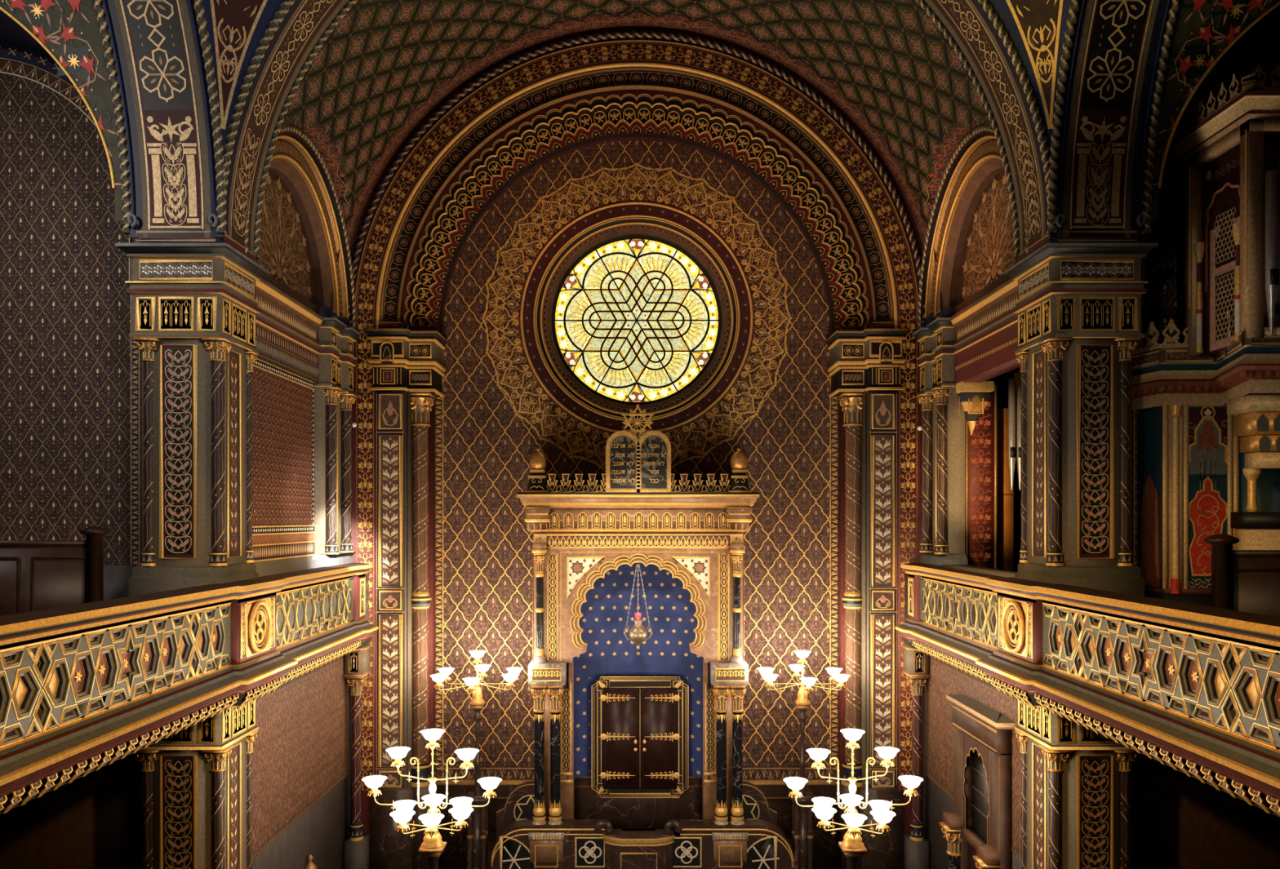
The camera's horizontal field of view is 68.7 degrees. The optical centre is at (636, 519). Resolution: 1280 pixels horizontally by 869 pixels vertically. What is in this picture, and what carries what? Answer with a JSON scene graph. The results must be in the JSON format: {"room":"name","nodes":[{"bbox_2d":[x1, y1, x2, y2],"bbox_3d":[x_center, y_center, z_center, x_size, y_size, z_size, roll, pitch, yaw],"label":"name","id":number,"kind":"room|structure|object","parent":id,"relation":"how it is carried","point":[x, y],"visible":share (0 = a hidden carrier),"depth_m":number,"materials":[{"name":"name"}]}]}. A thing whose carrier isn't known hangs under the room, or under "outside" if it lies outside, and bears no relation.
{"room":"house of worship","nodes":[
{"label":"house of worship","id":0,"kind":"room"},
{"bbox_2d":[0,0,123,221],"bbox_3d":[-9.025,-6.376,9.621,5.110,5.180,6.719,0,0,0],"label":"ceiling","id":1,"kind":"structure","parent":0,"point":[68,31],"depth_m":11.49,"materials":[{"name":"paint"}]},
{"bbox_2d":[0,42,142,600],"bbox_3d":[-9.100,-2.724,12.970,5.800,8.649,0.060,0,0,0],"label":"wall","id":2,"kind":"structure","parent":0,"point":[71,366],"depth_m":13.00,"materials":[{"name":"brown paint"}]},
{"bbox_2d":[0,753,142,868],"bbox_3d":[-8.750,0.160,6.650,6.300,13.680,13.300,0,0,0],"label":"wall","id":3,"kind":"structure","parent":0,"point":[94,820],"depth_m":13.00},
{"bbox_2d":[0,571,368,814],"bbox_3d":[-8.310,1.600,10.020,6.580,1.460,15.040,0,0,0],"label":"floor","id":4,"kind":"structure","parent":0,"point":[40,713],"depth_m":13.96,"materials":[{"name":"stone"}]},
{"bbox_2d":[0,526,109,616],"bbox_3d":[-7.928,0.852,11.195,3.343,1.535,0.610,0,0,0],"label":"pew","id":5,"kind":"object","parent":4,"relation":"on","point":[35,575],"visible":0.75,"depth_m":11.00,"materials":[{"name":"brown wood"}]},
{"bbox_2d":[0,563,377,814],"bbox_3d":[-5.341,1.580,10.270,1.321,1.520,14.546,0,0,0],"label":"balustrade","id":6,"kind":"object","parent":4,"relation":"on","point":[64,656],"visible":1,"depth_m":9.46,"materials":[{"name":"stone"}]},
{"bbox_2d":[115,230,269,596],"bbox_3d":[-5.850,-1.045,12.450,1.400,5.290,1.380,0,0,0],"label":"pillar","id":7,"kind":"structure","parent":4,"relation":"on","point":[194,303],"depth_m":11.96,"materials":[{"name":"stone"}]},
{"bbox_2d":[93,0,226,237],"bbox_3d":[-5.870,-6.302,6.628,1.312,5.445,10.634,0,0,0],"label":"arch","id":8,"kind":"object","parent":7,"relation":"on","point":[158,57],"visible":1,"depth_m":11.70,"materials":[{"name":"paint"}]},
{"bbox_2d":[211,0,1062,258],"bbox_3d":[0.000,-6.430,12.445,11.200,5.699,1.200,0,0,0],"label":"arch","id":9,"kind":"object","parent":7,"relation":"on","point":[975,32],"visible":1,"depth_m":12.45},
{"bbox_2d":[201,0,284,155],"bbox_3d":[-2.880,-6.321,9.480,4.840,5.279,4.840,0,0,0],"label":"pendentive","id":10,"kind":"structure","parent":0,"point":[236,28],"depth_m":11.71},
{"bbox_2d":[252,356,348,868],"bbox_3d":[-5.627,1.660,15.224,0.547,10.680,4.753,0,0,0],"label":"wall","id":11,"kind":"structure","parent":0,"point":[300,750],"depth_m":14.90,"materials":[{"name":"paint"}]},
{"bbox_2d":[238,275,323,384],"bbox_3d":[-5.592,-3.015,14.615,0.396,1.350,3.330,0,0,0],"label":"entablature","id":12,"kind":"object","parent":11,"relation":"attached to","point":[287,324],"depth_m":14.74,"materials":[{"name":"stone"}]},
{"bbox_2d":[243,124,355,328],"bbox_3d":[-5.530,-4.777,15.100,0.540,2.844,5.040,0,0,0],"label":"blind arch","id":13,"kind":"object","parent":11,"relation":"attached to","point":[302,233],"visible":0.73,"depth_m":15.87,"materials":[{"name":"brown metal"}]},
{"bbox_2d":[311,306,361,568],"bbox_3d":[-5.430,-1.420,16.830,0.540,4.540,1.420,0,0,0],"label":"pilaster","id":14,"kind":"object","parent":11,"relation":"attached to","point":[334,395],"visible":1,"depth_m":16.39,"materials":[{"name":"stone"}]},
{"bbox_2d":[408,326,435,777],"bbox_3d":[-4.475,1.650,18.270,0.950,10.700,0.640,0,0,0],"label":"wall","id":15,"kind":"structure","parent":0,"point":[432,415],"depth_m":18.30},
{"bbox_2d":[435,140,838,868],"bbox_3d":[0.000,-0.800,18.570,9.000,15.600,0.060,0,0,0],"label":"wall","id":16,"kind":"structure","parent":0,"point":[484,544],"depth_m":18.60,"materials":[{"name":"brown paint"}]},
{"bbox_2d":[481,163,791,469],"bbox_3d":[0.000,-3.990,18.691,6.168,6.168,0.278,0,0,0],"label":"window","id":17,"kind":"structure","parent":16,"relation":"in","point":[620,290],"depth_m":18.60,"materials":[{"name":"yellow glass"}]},
{"bbox_2d":[349,26,924,868],"bbox_3d":[0.000,-1.540,17.596,12.800,17.079,0.108,0,0,0],"label":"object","id":18,"kind":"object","parent":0,"point":[364,407],"depth_m":17.55,"materials":[{"name":"brown paint"}]},
{"bbox_2d":[348,31,925,336],"bbox_3d":[0.000,-6.318,18.018,10.872,5.596,1.165,0,0,0],"label":"arch","id":19,"kind":"object","parent":18,"relation":"attached to","point":[545,120],"visible":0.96,"depth_m":17.85,"materials":[{"name":"brown metal"}]},
{"bbox_2d":[280,0,994,308],"bbox_3d":[0.000,-6.454,15.100,11.100,5.552,5.000,0,0,0],"label":"vault","id":20,"kind":"object","parent":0,"point":[385,64],"visible":0.93,"depth_m":15.97,"materials":[{"name":"paint"}]},
{"bbox_2d":[838,326,865,778],"bbox_3d":[4.475,1.650,18.270,0.950,10.700,0.640,0,0,0],"label":"wall","id":21,"kind":"structure","parent":0,"point":[841,415],"depth_m":18.31,"materials":[{"name":"brown paint"}]},
{"bbox_2d":[988,0,1071,154],"bbox_3d":[2.880,-6.321,9.480,4.840,5.279,4.840,0,0,0],"label":"ceiling","id":22,"kind":"structure","parent":0,"point":[1037,28],"depth_m":11.71,"materials":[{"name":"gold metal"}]},
{"bbox_2d":[924,308,1176,868],"bbox_3d":[7.226,1.500,15.424,3.747,11.000,5.153,0,0,0],"label":"wall","id":23,"kind":"structure","parent":0,"point":[980,447],"depth_m":16.32,"materials":[{"name":"paint"}]},
{"bbox_2d":[911,306,968,566],"bbox_3d":[5.430,-1.420,16.830,0.540,4.540,1.420,0,0,0],"label":"pillar","id":24,"kind":"structure","parent":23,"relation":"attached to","point":[943,431],"depth_m":16.38,"materials":[{"name":"stone"}]},
{"bbox_2d":[917,124,1030,328],"bbox_3d":[5.530,-4.777,15.100,0.540,2.844,5.040,0,0,0],"label":"blind arch","id":25,"kind":"object","parent":23,"relation":"attached to","point":[971,230],"visible":0.71,"depth_m":15.87,"materials":[{"name":"brown metal"}]},
{"bbox_2d":[955,381,994,435],"bbox_3d":[5.830,-1.910,16.325,0.580,0.900,0.590,0,0,0],"label":"corbel","id":26,"kind":"object","parent":23,"relation":"attached to","point":[974,397],"visible":0.91,"depth_m":16.08,"materials":[{"name":"brown metal"}]},
{"bbox_2d":[939,694,1015,868],"bbox_3d":[5.195,4.925,14.325,0.510,4.150,2.162,0,0,0],"label":"door surround","id":27,"kind":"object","parent":23,"relation":"in","point":[978,833],"depth_m":14.30,"materials":[{"name":"brown wood"}]},
{"bbox_2d":[941,564,1016,577],"bbox_3d":[5.525,0.865,14.750,0.850,0.170,3.500,0,0,0],"label":"window ledge","id":28,"kind":"object","parent":23,"relation":"attached to","point":[997,572],"visible":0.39,"depth_m":14.35,"materials":[{"name":"brown wood"}]},
{"bbox_2d":[950,275,1035,384],"bbox_3d":[5.592,-3.015,14.615,0.396,1.350,3.330,0,0,0],"label":"entablature","id":29,"kind":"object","parent":23,"relation":"attached to","point":[985,324],"depth_m":14.72,"materials":[{"name":"brown paint"}]},
{"bbox_2d":[996,408,1014,571],"bbox_3d":[6.600,-0.400,17.067,0.420,3.200,0.365,0,0,0],"label":"door","id":30,"kind":"structure","parent":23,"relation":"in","point":[1004,494],"depth_m":16.90,"materials":[{"name":"brown wood"}]},
{"bbox_2d":[1008,378,1015,490],"bbox_3d":[6.490,-1.460,16.196,0.116,1.920,0.122,0,0,0],"label":"pipe","id":31,"kind":"object","parent":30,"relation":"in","point":[1011,382],"visible":1,"depth_m":16.16,"materials":[{"name":"silver metal"}]},
{"bbox_2d":[1016,386,1021,490],"bbox_3d":[6.630,-1.400,16.197,0.104,1.800,0.109,0,0,0],"label":"pipe","id":32,"kind":"object","parent":23,"relation":"attached to","point":[1018,388],"visible":0.68,"depth_m":16.17,"materials":[{"name":"silver metal"}]},
{"bbox_2d":[904,571,1279,817],"bbox_3d":[8.310,1.655,10.020,6.580,1.350,15.040,0,0,0],"label":"floor","id":33,"kind":"structure","parent":0,"point":[1233,713],"depth_m":13.92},
{"bbox_2d":[1003,230,1158,596],"bbox_3d":[5.850,-1.045,12.450,1.400,5.290,1.380,0,0,0],"label":"pillar","id":34,"kind":"structure","parent":33,"relation":"on","point":[1078,303],"depth_m":11.96,"materials":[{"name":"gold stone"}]},
{"bbox_2d":[1047,0,1180,237],"bbox_3d":[5.870,-6.302,6.628,1.312,5.445,10.634,0,0,0],"label":"arch","id":35,"kind":"object","parent":34,"relation":"on","point":[1115,55],"visible":1,"depth_m":11.70,"materials":[{"name":"paint"}]},
{"bbox_2d":[895,563,1279,817],"bbox_3d":[5.341,1.580,10.270,1.321,1.520,14.546,0,0,0],"label":"balustrade","id":36,"kind":"object","parent":33,"relation":"on","point":[1203,658],"visible":1,"depth_m":9.38,"materials":[{"name":"stone"}]},
{"bbox_2d":[1131,63,1279,607],"bbox_3d":[8.524,-1.825,11.976,3.925,6.891,2.351,0,0,0],"label":"organ case","id":37,"kind":"object","parent":33,"relation":"on","point":[1206,402],"visible":0.88,"depth_m":12.04,"materials":[{"name":"wood"}]},
{"bbox_2d":[1265,169,1279,334],"bbox_3d":[7.348,-3.082,10.836,0.120,1.880,0.126,0,0,0],"label":"pipe","id":38,"kind":"object","parent":37,"relation":"attached to","point":[1272,272],"visible":1,"depth_m":10.79,"materials":[{"name":"silver metal"}]},
{"bbox_2d":[1279,159,1279,293],"bbox_3d":[7.508,-3.157,10.836,0.120,2.030,0.126,0,0,0],"label":"pipe","id":39,"kind":"object","parent":37,"relation":"attached to","point":[1279,159],"visible":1,"depth_m":10.85,"materials":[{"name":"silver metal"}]},
{"bbox_2d":[1204,533,1279,617],"bbox_3d":[7.744,0.886,9.795,3.713,1.467,0.610,0,0,0],"label":"pew","id":40,"kind":"object","parent":33,"relation":"on","point":[1248,581],"visible":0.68,"depth_m":9.60,"materials":[{"name":"brown wood"}]},
{"bbox_2d":[1131,753,1279,868],"bbox_3d":[8.750,0.160,6.650,6.300,13.680,13.300,0,0,0],"label":"wall","id":41,"kind":"structure","parent":0,"point":[1180,821],"depth_m":13.00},
{"bbox_2d":[1131,41,1279,566],"bbox_3d":[9.100,-2.724,12.970,5.800,8.649,0.060,0,0,0],"label":"wall","id":42,"kind":"structure","parent":0,"point":[1158,268],"depth_m":13.00,"materials":[{"name":"black paint"}]},
{"bbox_2d":[1150,0,1279,221],"bbox_3d":[9.025,-6.376,9.621,5.110,5.180,6.719,0,0,0],"label":"ceiling","id":43,"kind":"structure","parent":0,"point":[1205,31],"depth_m":11.50,"materials":[{"name":"paint"}]},
{"bbox_3d":[0.000,7.050,9.500,24.000,0.100,19.000,0,0,0],"label":"floor","id":44,"kind":"structure","parent":0,"visible":0},
{"bbox_2d":[134,699,258,868],"bbox_3d":[-5.836,4.645,12.450,1.228,4.710,1.180,0,0,0],"label":"pillar","id":45,"kind":"structure","parent":44,"relation":"on","point":[197,780],"depth_m":11.96,"materials":[{"name":"gold metal"}]},
{"bbox_2d":[305,854,316,868],"bbox_3d":[-5.300,6.225,15.200,0.200,1.550,0.195,0,0,0],"label":"finial post","id":46,"kind":"object","parent":44,"relation":"on","point":[310,865],"visible":1,"depth_m":15.16,"materials":[{"name":"brown wood"}]},
{"bbox_2d":[342,642,371,868],"bbox_3d":[-5.180,4.650,17.295,0.440,4.700,0.470,0,0,0],"label":"column","id":47,"kind":"structure","parent":44,"relation":"on","point":[357,664],"depth_m":17.17,"materials":[{"name":"brown metal"}]},
{"bbox_2d":[370,390,413,868],"bbox_3d":[-4.615,2.290,17.925,0.730,9.420,0.850,0,0,0],"label":"pilaster","id":48,"kind":"object","parent":44,"relation":"on","point":[390,849],"visible":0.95,"depth_m":17.59,"materials":[{"name":"stone"}]},
{"bbox_2d":[364,320,447,397],"bbox_3d":[-4.405,-3.065,17.995,1.310,1.310,1.170,0,0,0],"label":"entablature","id":49,"kind":"object","parent":48,"relation":"on","point":[402,358],"visible":1,"depth_m":17.58,"materials":[{"name":"brown metal"}]},
{"bbox_2d":[410,391,435,868],"bbox_3d":[-4.165,2.290,18.020,0.532,9.420,0.532,0,0,0],"label":"column","id":50,"kind":"structure","parent":44,"relation":"on","point":[421,403],"depth_m":17.88,"materials":[{"name":"stone"}]},
{"bbox_2d":[417,842,446,868],"bbox_3d":[-2.637,5.614,12.100,0.520,2.772,0.520,0,0,0],"label":"lamp post","id":51,"kind":"object","parent":44,"relation":"on","point":[432,856],"visible":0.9,"depth_m":12.01,"materials":[{"name":"brown metal"}]},
{"bbox_2d":[361,728,502,849],"bbox_3d":[-2.644,3.487,12.100,1.577,1.482,1.104,0,0,-32],"label":"candelabrum","id":52,"kind":"object","parent":51,"relation":"on","point":[461,811],"visible":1,"depth_m":12.06,"materials":[{"name":"gold metal"}]},
{"bbox_2d":[367,788,382,797],"bbox_3d":[-3.385,3.532,12.100,0.182,0.125,0.185,0,0,0],"label":"cup","id":53,"kind":"object","parent":52,"relation":"on","point":[374,792],"depth_m":12.06,"materials":[{"name":"gold metal"}]},
{"bbox_2d":[391,759,405,768],"bbox_3d":[-3.079,3.155,12.100,0.182,0.125,0.185,0,0,0],"label":"cup","id":54,"kind":"object","parent":52,"relation":"on","point":[397,762],"depth_m":12.06,"materials":[{"name":"gold metal"}]},
{"bbox_2d":[395,822,409,832],"bbox_3d":[-2.954,3.895,11.828,0.182,0.125,0.185,0,0,0],"label":"cup","id":55,"kind":"object","parent":52,"relation":"on","point":[402,827],"depth_m":11.79,"materials":[{"name":"gold metal"}]},
{"bbox_2d":[423,826,438,836],"bbox_3d":[-2.559,3.895,11.687,0.182,0.125,0.185,0,0,0],"label":"cup","id":56,"kind":"object","parent":52,"relation":"on","point":[431,830],"depth_m":11.65,"materials":[{"name":"gold metal"}]},
{"bbox_2d":[425,740,439,750],"bbox_3d":[-2.634,2.920,12.100,0.182,0.125,0.185,0,0,0],"label":"cup","id":57,"kind":"object","parent":52,"relation":"on","point":[433,744],"depth_m":12.06,"materials":[{"name":"gold metal"}]},
{"bbox_2d":[426,806,440,813],"bbox_3d":[-2.709,3.895,12.513,0.182,0.125,0.185,0,0,0],"label":"cup","id":58,"kind":"object","parent":52,"relation":"on","point":[436,809],"depth_m":12.48,"materials":[{"name":"gold metal"}]},
{"bbox_2d":[453,820,468,829],"bbox_3d":[-2.239,3.895,11.959,0.182,0.125,0.185,0,0,0],"label":"cup","id":59,"kind":"object","parent":52,"relation":"on","point":[460,824],"depth_m":11.92,"materials":[{"name":"gold metal"}]},
{"bbox_2d":[459,760,474,769],"bbox_3d":[-2.193,3.176,12.100,0.182,0.125,0.185,0,0,0],"label":"cup","id":60,"kind":"object","parent":52,"relation":"on","point":[466,764],"depth_m":12.06,"materials":[{"name":"gold metal"}]},
{"bbox_2d":[482,790,497,799],"bbox_3d":[-1.898,3.553,12.100,0.182,0.125,0.185,0,0,0],"label":"cup","id":61,"kind":"object","parent":52,"relation":"on","point":[489,793],"depth_m":12.06,"materials":[{"name":"gold metal"}]},
{"bbox_2d":[465,701,488,868],"bbox_3d":[-2.890,5.165,17.000,0.400,3.670,0.400,0,0,0],"label":"lamp post","id":62,"kind":"object","parent":44,"relation":"on","point":[477,830],"visible":0.96,"depth_m":16.90,"materials":[{"name":"brown metal"}]},
{"bbox_2d":[429,650,523,703],"bbox_3d":[-2.890,2.869,17.000,1.602,0.922,1.776,0,0,0],"label":"candelabrum","id":63,"kind":"object","parent":62,"relation":"on","point":[513,673],"visible":1,"depth_m":16.92,"materials":[{"name":"gold metal"}]},
{"bbox_2d":[433,682,444,688],"bbox_3d":[-3.508,2.953,16.616,0.182,0.125,0.185,0,0,0],"label":"cup","id":64,"kind":"object","parent":63,"relation":"on","point":[438,685],"depth_m":16.58,"materials":[{"name":"gold metal"}]},
{"bbox_2d":[444,675,450,682],"bbox_3d":[-3.530,2.953,17.346,0.182,0.125,0.185,0,0,0],"label":"cup","id":65,"kind":"object","parent":63,"relation":"on","point":[446,678],"depth_m":17.31,"materials":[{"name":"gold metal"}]},
{"bbox_2d":[466,685,476,693],"bbox_3d":[-2.865,2.953,16.270,0.182,0.125,0.185,0,0,0],"label":"cup","id":66,"kind":"object","parent":63,"relation":"on","point":[471,688],"depth_m":16.23,"materials":[{"name":"gold metal"}]},
{"bbox_2d":[472,657,482,664],"bbox_3d":[-2.887,2.583,17.000,0.182,0.125,0.185,0,0,0],"label":"cup","id":67,"kind":"object","parent":63,"relation":"on","point":[477,660],"depth_m":16.96,"materials":[{"name":"gold metal"}]},
{"bbox_2d":[478,671,487,678],"bbox_3d":[-2.909,2.953,17.730,0.182,0.125,0.185,0,0,0],"label":"cup","id":68,"kind":"object","parent":63,"relation":"on","point":[482,674],"depth_m":17.69,"materials":[{"name":"gold metal"}]},
{"bbox_2d":[505,681,515,688],"bbox_3d":[-2.244,2.953,16.654,0.182,0.125,0.185,0,0,0],"label":"cup","id":69,"kind":"object","parent":63,"relation":"on","point":[509,684],"depth_m":16.61,"materials":[{"name":"gold metal"}]},
{"bbox_2d":[485,831,794,868],"bbox_3d":[0.050,6.600,17.400,6.900,0.800,2.400,0,0,0],"label":"platform","id":70,"kind":"object","parent":44,"relation":"on","point":[491,837],"visible":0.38,"depth_m":17.94,"materials":[{"name":"brown wood"}]},
{"bbox_2d":[496,781,534,840],"bbox_3d":[-2.140,5.592,17.715,1.004,1.215,0.270,0,0,0],"label":"panel","id":71,"kind":"object","parent":70,"relation":"on","point":[519,806],"visible":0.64,"depth_m":17.60,"materials":[{"name":"brown stone"}]},
{"bbox_2d":[516,404,759,867],"bbox_3d":[0.030,2.089,17.721,4.420,8.399,1.718,0,0,0],"label":"torah ark","id":72,"kind":"object","parent":70,"relation":"on","point":[649,740],"visible":1,"depth_m":17.24,"materials":[{"name":"brown metal"}]},
{"bbox_2d":[623,564,652,655],"bbox_3d":[0.025,1.656,17.050,0.380,1.665,0.380,0,0,45],"label":"hanging lamp","id":73,"kind":"object","parent":72,"relation":"hanging from","point":[637,633],"visible":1,"depth_m":16.99,"materials":[{"name":"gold metal"}]},
{"bbox_2d":[555,472,719,492],"bbox_3d":[0.030,-0.691,18.207,3.560,0.410,0.586,0,0,0],"label":"balustrade","id":74,"kind":"object","parent":72,"relation":"attached to","point":[598,477],"depth_m":17.95,"materials":[{"name":"gold metal"}]},
{"bbox_2d":[490,819,794,868],"bbox_3d":[0.114,6.093,16.980,5.492,1.314,0.580,0,0,0],"label":"railing","id":75,"kind":"object","parent":70,"relation":"on","point":[588,844],"visible":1,"depth_m":16.92,"materials":[{"name":"brown wood"}]},
{"bbox_2d":[742,781,777,826],"bbox_3d":[2.140,5.592,17.715,1.004,1.215,0.270,0,0,0],"label":"panel","id":76,"kind":"object","parent":70,"relation":"on","point":[755,806],"visible":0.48,"depth_m":17.60,"materials":[{"name":"brown stone"}]},
{"bbox_2d":[789,701,815,868],"bbox_3d":[3.010,5.165,17.000,0.400,3.670,0.400,0,0,0],"label":"lamp post","id":77,"kind":"object","parent":44,"relation":"on","point":[802,817],"visible":0.97,"depth_m":16.90,"materials":[{"name":"brown metal"}]},
{"bbox_2d":[756,650,850,703],"bbox_3d":[3.010,2.869,17.000,1.602,0.922,1.776,0,0,0],"label":"candelabrum","id":78,"kind":"object","parent":77,"relation":"on","point":[766,676],"visible":1,"depth_m":16.92,"materials":[{"name":"gold metal"}]},
{"bbox_2d":[764,681,774,688],"bbox_3d":[2.364,2.953,16.654,0.182,0.125,0.185,0,0,0],"label":"cup","id":79,"kind":"object","parent":78,"relation":"on","point":[769,684],"depth_m":16.61,"materials":[{"name":"gold metal"}]},
{"bbox_2d":[791,671,801,678],"bbox_3d":[3.029,2.953,17.730,0.182,0.125,0.185,0,0,0],"label":"cup","id":80,"kind":"object","parent":78,"relation":"on","point":[796,674],"depth_m":17.69,"materials":[{"name":"gold metal"}]},
{"bbox_2d":[797,657,807,664],"bbox_3d":[3.007,2.583,17.000,0.182,0.125,0.185,0,0,0],"label":"cup","id":81,"kind":"object","parent":78,"relation":"on","point":[802,660],"depth_m":16.96,"materials":[{"name":"gold metal"}]},
{"bbox_2d":[803,685,813,693],"bbox_3d":[2.985,2.953,16.270,0.182,0.125,0.185,0,0,0],"label":"cup","id":82,"kind":"object","parent":78,"relation":"on","point":[808,688],"depth_m":16.23,"materials":[{"name":"gold metal"}]},
{"bbox_2d":[829,675,835,682],"bbox_3d":[3.650,2.953,17.346,0.182,0.125,0.185,0,0,0],"label":"cup","id":83,"kind":"object","parent":78,"relation":"on","point":[833,678],"depth_m":17.31,"materials":[{"name":"gold metal"}]},
{"bbox_2d":[835,682,846,688],"bbox_3d":[3.628,2.953,16.616,0.182,0.125,0.185,0,0,0],"label":"cup","id":84,"kind":"object","parent":78,"relation":"on","point":[841,685],"depth_m":16.58,"materials":[{"name":"gold metal"}]},
{"bbox_2d":[837,391,862,868],"bbox_3d":[4.165,2.290,18.020,0.532,9.420,0.532,0,0,0],"label":"column","id":85,"kind":"structure","parent":44,"relation":"on","point":[851,402],"depth_m":17.89,"materials":[{"name":"gold metal"}]},
{"bbox_2d":[838,842,866,868],"bbox_3d":[2.790,5.614,12.100,0.520,2.772,0.520,0,0,0],"label":"lamp post","id":86,"kind":"object","parent":44,"relation":"on","point":[852,856],"visible":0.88,"depth_m":12.01,"materials":[{"name":"brown metal"}]},
{"bbox_2d":[783,728,923,849],"bbox_3d":[2.797,3.487,12.100,1.577,1.482,1.104,0,0,32],"label":"candelabrum","id":87,"kind":"object","parent":86,"relation":"on","point":[852,840],"visible":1,"depth_m":12.07,"materials":[{"name":"gold metal"}]},
{"bbox_2d":[788,790,802,799],"bbox_3d":[2.051,3.553,12.100,0.182,0.125,0.185,0,0,0],"label":"cup","id":88,"kind":"object","parent":87,"relation":"on","point":[795,793],"depth_m":12.06,"materials":[{"name":"gold metal"}]},
{"bbox_2d":[811,760,826,769],"bbox_3d":[2.346,3.176,12.100,0.182,0.125,0.185,0,0,0],"label":"cup","id":89,"kind":"object","parent":87,"relation":"on","point":[818,764],"depth_m":12.06,"materials":[{"name":"gold metal"}]},
{"bbox_2d":[817,819,831,829],"bbox_3d":[2.392,3.895,11.959,0.182,0.125,0.185,0,0,0],"label":"cup","id":90,"kind":"object","parent":87,"relation":"on","point":[824,824],"depth_m":11.92,"materials":[{"name":"gold metal"}]},
{"bbox_2d":[844,806,857,813],"bbox_3d":[2.862,3.895,12.513,0.182,0.125,0.185,0,0,0],"label":"cup","id":91,"kind":"object","parent":87,"relation":"on","point":[848,809],"depth_m":12.49,"materials":[{"name":"gold metal"}]},
{"bbox_2d":[845,740,859,750],"bbox_3d":[2.787,2.920,12.100,0.182,0.125,0.185,0,0,0],"label":"cup","id":92,"kind":"object","parent":87,"relation":"on","point":[851,744],"depth_m":12.06,"materials":[{"name":"gold metal"}]},
{"bbox_2d":[846,826,862,836],"bbox_3d":[2.712,3.895,11.687,0.182,0.125,0.185,0,0,0],"label":"cup","id":93,"kind":"object","parent":87,"relation":"on","point":[855,831],"depth_m":11.65,"materials":[{"name":"gold metal"}]},
{"bbox_2d":[875,822,890,832],"bbox_3d":[3.107,3.895,11.828,0.182,0.125,0.185,0,0,0],"label":"cup","id":94,"kind":"object","parent":87,"relation":"on","point":[882,827],"depth_m":11.79,"materials":[{"name":"gold metal"}]},
{"bbox_2d":[880,759,894,768],"bbox_3d":[3.232,3.155,12.100,0.182,0.125,0.185,0,0,0],"label":"cup","id":95,"kind":"object","parent":87,"relation":"on","point":[886,762],"depth_m":12.06,"materials":[{"name":"gold metal"}]},
{"bbox_2d":[903,787,918,797],"bbox_3d":[3.538,3.532,12.100,0.182,0.125,0.185,0,0,0],"label":"cup","id":96,"kind":"object","parent":87,"relation":"on","point":[910,792],"depth_m":12.06,"materials":[{"name":"gold metal"}]},
{"bbox_2d":[860,390,902,868],"bbox_3d":[4.615,2.290,17.925,0.730,9.420,0.850,0,0,0],"label":"pilaster","id":97,"kind":"object","parent":44,"relation":"on","point":[879,410],"visible":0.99,"depth_m":17.59,"materials":[{"name":"metal"}]},
{"bbox_2d":[825,320,908,397],"bbox_3d":[4.405,-3.065,17.995,1.310,1.310,1.170,0,0,0],"label":"entablature","id":98,"kind":"object","parent":97,"relation":"on","point":[871,358],"visible":1,"depth_m":17.58,"materials":[{"name":"black paint"}]},
{"bbox_2d":[901,642,930,868],"bbox_3d":[5.180,4.650,17.295,0.440,4.700,0.470,0,0,0],"label":"column","id":99,"kind":"structure","parent":44,"relation":"on","point":[915,663],"depth_m":17.17,"materials":[{"name":"brown metal"}]},
{"bbox_2d":[1014,699,1138,868],"bbox_3d":[5.836,4.645,12.450,1.228,4.710,1.180,0,0,0],"label":"pillar","id":100,"kind":"structure","parent":44,"relation":"on","point":[1076,780],"depth_m":11.96,"materials":[{"name":"gold metal"}]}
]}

